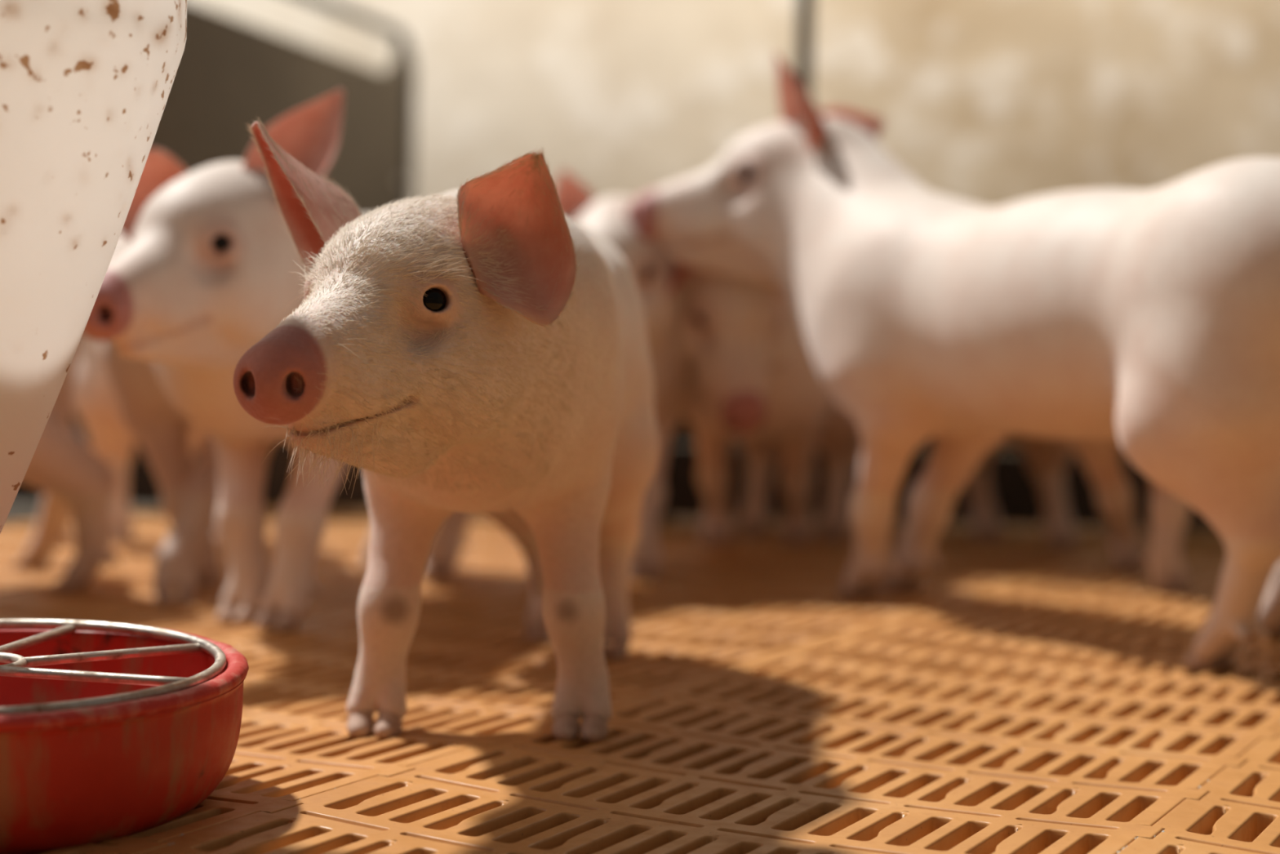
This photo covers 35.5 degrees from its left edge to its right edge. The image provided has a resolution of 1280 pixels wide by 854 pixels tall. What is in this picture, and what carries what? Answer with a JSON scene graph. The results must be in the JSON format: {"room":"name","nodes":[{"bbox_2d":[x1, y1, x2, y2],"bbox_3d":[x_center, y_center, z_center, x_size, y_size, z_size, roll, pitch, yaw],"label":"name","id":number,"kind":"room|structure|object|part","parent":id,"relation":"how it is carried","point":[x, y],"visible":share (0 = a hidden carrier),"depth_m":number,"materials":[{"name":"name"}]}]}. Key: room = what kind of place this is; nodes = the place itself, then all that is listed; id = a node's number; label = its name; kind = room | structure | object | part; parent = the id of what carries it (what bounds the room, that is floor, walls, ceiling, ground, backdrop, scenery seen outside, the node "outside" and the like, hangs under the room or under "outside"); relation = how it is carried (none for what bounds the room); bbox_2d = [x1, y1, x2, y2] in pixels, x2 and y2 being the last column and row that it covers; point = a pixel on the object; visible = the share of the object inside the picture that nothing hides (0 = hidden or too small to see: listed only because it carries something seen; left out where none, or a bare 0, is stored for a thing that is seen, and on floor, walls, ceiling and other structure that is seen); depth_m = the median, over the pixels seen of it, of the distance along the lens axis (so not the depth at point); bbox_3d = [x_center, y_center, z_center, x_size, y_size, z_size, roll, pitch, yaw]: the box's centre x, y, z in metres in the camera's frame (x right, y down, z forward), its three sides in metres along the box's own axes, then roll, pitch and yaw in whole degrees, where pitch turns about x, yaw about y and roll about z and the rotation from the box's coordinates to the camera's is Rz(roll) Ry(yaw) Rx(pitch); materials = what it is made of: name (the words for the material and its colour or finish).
{"room":"farm building","nodes":[
{"label":"farm building","id":0,"kind":"room"},
{"bbox_2d":[0,507,1279,853],"bbox_3d":[0.244,0.264,1.570,5.500,0.160,6.086,1,3,0],"label":"floor","id":1,"kind":"structure","parent":0,"point":[1030,696],"depth_m":1.37,"materials":[{"name":"brown plastic"}]},
{"bbox_2d":[13,333,120,591],"bbox_3d":[-0.842,-0.048,1.909,0.729,0.391,0.289,1,3,0],"label":"piglet","id":2,"kind":"object","parent":1,"relation":"on","point":[75,482],"visible":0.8,"depth_m":1.87,"materials":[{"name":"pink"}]},
{"bbox_2d":[0,0,248,853],"bbox_3d":[-0.339,-0.018,1.033,0.272,0.436,0.272,3,3,28],"label":"pet feeder","id":3,"kind":"object","parent":1,"relation":"on","point":[108,730],"visible":1,"depth_m":0.98,"materials":[{"name":"red plastic"}]},
{"bbox_2d":[0,624,248,853],"bbox_3d":[-0.343,0.159,1.041,0.273,0.081,0.272,1,3,0],"label":"bowl","id":4,"kind":"object","parent":3,"relation":"on","point":[108,731],"depth_m":0.98,"materials":[{"name":"red plastic"}]},
{"bbox_3d":[-0.862,0.160,1.890,0.407,0.033,1.229,3,3,29],"label":"panel","id":5,"kind":"part","parent":1,"relation":"part of","materials":[{"name":"orange plastic"}]},
{"bbox_2d":[72,232,222,604],"bbox_3d":[-0.485,-0.053,2.131,0.210,0.398,0.708,0,3,-21],"label":"piglet","id":6,"kind":"object","parent":1,"relation":"on","point":[119,401],"visible":0.38,"depth_m":1.93,"materials":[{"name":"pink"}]},
{"bbox_3d":[-0.510,0.177,1.699,0.407,0.033,1.229,3,3,29],"label":"panel","id":7,"kind":"part","parent":1,"relation":"part of","materials":[{"name":"orange plastic"}]},
{"bbox_2d":[83,88,475,631],"bbox_3d":[-0.267,-0.057,1.818,0.234,0.443,0.784,2,3,18],"label":"piglet","id":8,"kind":"object","parent":1,"relation":"on","point":[205,274],"visible":0.5,"depth_m":1.57,"materials":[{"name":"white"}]},
{"bbox_3d":[-0.273,0.125,2.968,0.407,0.033,1.229,3,3,29],"label":"panel","id":9,"kind":"part","parent":1,"relation":"part of","materials":[{"name":"orange plastic"}]},
{"bbox_2d":[151,0,415,214],"bbox_3d":[-0.635,-0.358,3.567,0.040,0.862,1.157,2,3,16],"label":"divider","id":10,"kind":"object","parent":1,"relation":"on","point":[231,71],"visible":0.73,"depth_m":3.53,"materials":[{"name":"grey metal"}]},
{"bbox_3d":[-0.637,-0.358,3.578,0.036,0.862,1.138,2,3,16],"label":"frame","id":11,"kind":"part","parent":10,"relation":"part of","materials":[{"name":"grey metal"}]},
{"bbox_2d":[233,115,659,741],"bbox_3d":[-0.098,0.004,1.333,0.202,0.371,0.712,2,3,9],"label":"piglet","id":12,"kind":"object","parent":1,"relation":"on","point":[477,346],"visible":1,"depth_m":1.14,"materials":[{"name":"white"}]},
{"bbox_3d":[-0.160,0.193,1.507,0.407,0.033,1.229,3,3,29],"label":"panel","id":13,"kind":"part","parent":1,"relation":"part of","materials":[{"name":"orange plastic"}]},
{"bbox_3d":[0.078,0.142,2.777,0.407,0.033,1.229,3,3,29],"label":"panel","id":14,"kind":"part","parent":1,"relation":"part of","materials":[{"name":"orange plastic"}]},
{"bbox_2d":[13,408,1215,529],"bbox_3d":[-0.001,0.024,2.764,6.020,0.240,0.071,1,3,0],"label":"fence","id":15,"kind":"object","parent":1,"relation":"on","point":[1016,497],"visible":0.03,"depth_m":2.73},
{"bbox_2d":[555,168,691,579],"bbox_3d":[-0.036,-0.066,2.321,0.207,0.427,0.720,1,3,-6],"label":"piglet","id":16,"kind":"object","parent":1,"relation":"on","point":[652,272],"visible":0.23,"depth_m":2.09,"materials":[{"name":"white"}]},
{"bbox_3d":[0.191,0.210,1.316,0.407,0.033,1.229,3,3,29],"label":"panel","id":17,"kind":"part","parent":1,"relation":"part of","materials":[{"name":"orange plastic"}]},
{"bbox_2d":[665,262,861,545],"bbox_3d":[0.157,-0.045,2.367,0.210,0.386,0.655,2,3,14],"label":"piglet","id":18,"kind":"object","parent":1,"relation":"on","point":[756,381],"visible":0.69,"depth_m":2.20,"materials":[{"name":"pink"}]},
{"bbox_2d":[795,0,813,97],"bbox_3d":[0.248,-0.680,2.972,0.060,1.600,0.060,1,3,0],"label":"steel post","id":19,"kind":"object","parent":1,"relation":"on","point":[805,7],"visible":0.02,"depth_m":2.97,"materials":[{"name":"grey metal"}]},
{"bbox_3d":[0.429,0.159,2.585,0.407,0.033,1.229,3,3,29],"label":"panel","id":20,"kind":"part","parent":1,"relation":"part of","materials":[{"name":"orange plastic"}]},
{"bbox_2d":[626,51,1279,670],"bbox_3d":[0.357,-0.091,1.814,0.308,0.538,0.865,-1,3,-37],"label":"piglet","id":21,"kind":"object","parent":1,"relation":"on","point":[1148,320],"visible":1,"depth_m":1.71,"materials":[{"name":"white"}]},
{"bbox_2d":[964,432,1190,593],"bbox_3d":[0.514,-0.028,2.267,0.217,0.381,0.764,1,3,-16],"label":"piglet","id":22,"kind":"object","parent":1,"relation":"on","point":[1046,459],"visible":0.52,"depth_m":2.25,"materials":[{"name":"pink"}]},
{"bbox_3d":[0.780,0.175,2.394,0.407,0.033,1.229,3,3,29],"label":"panel","id":23,"kind":"part","parent":1,"relation":"part of","materials":[{"name":"orange plastic"}]},
{"bbox_3d":[0.542,0.227,1.125,0.407,0.033,1.229,3,3,29],"label":"panel","id":24,"kind":"part","parent":1,"relation":"part of","materials":[{"name":"orange plastic"}]},
{"bbox_2d":[9,0,1279,512],"bbox_3d":[0.172,-0.960,4.261,4.100,2.360,0.001,1,3,0],"label":"wall","id":25,"kind":"structure","parent":0,"point":[990,103],"depth_m":4.27,"materials":[{"name":"paint"}]}
]}

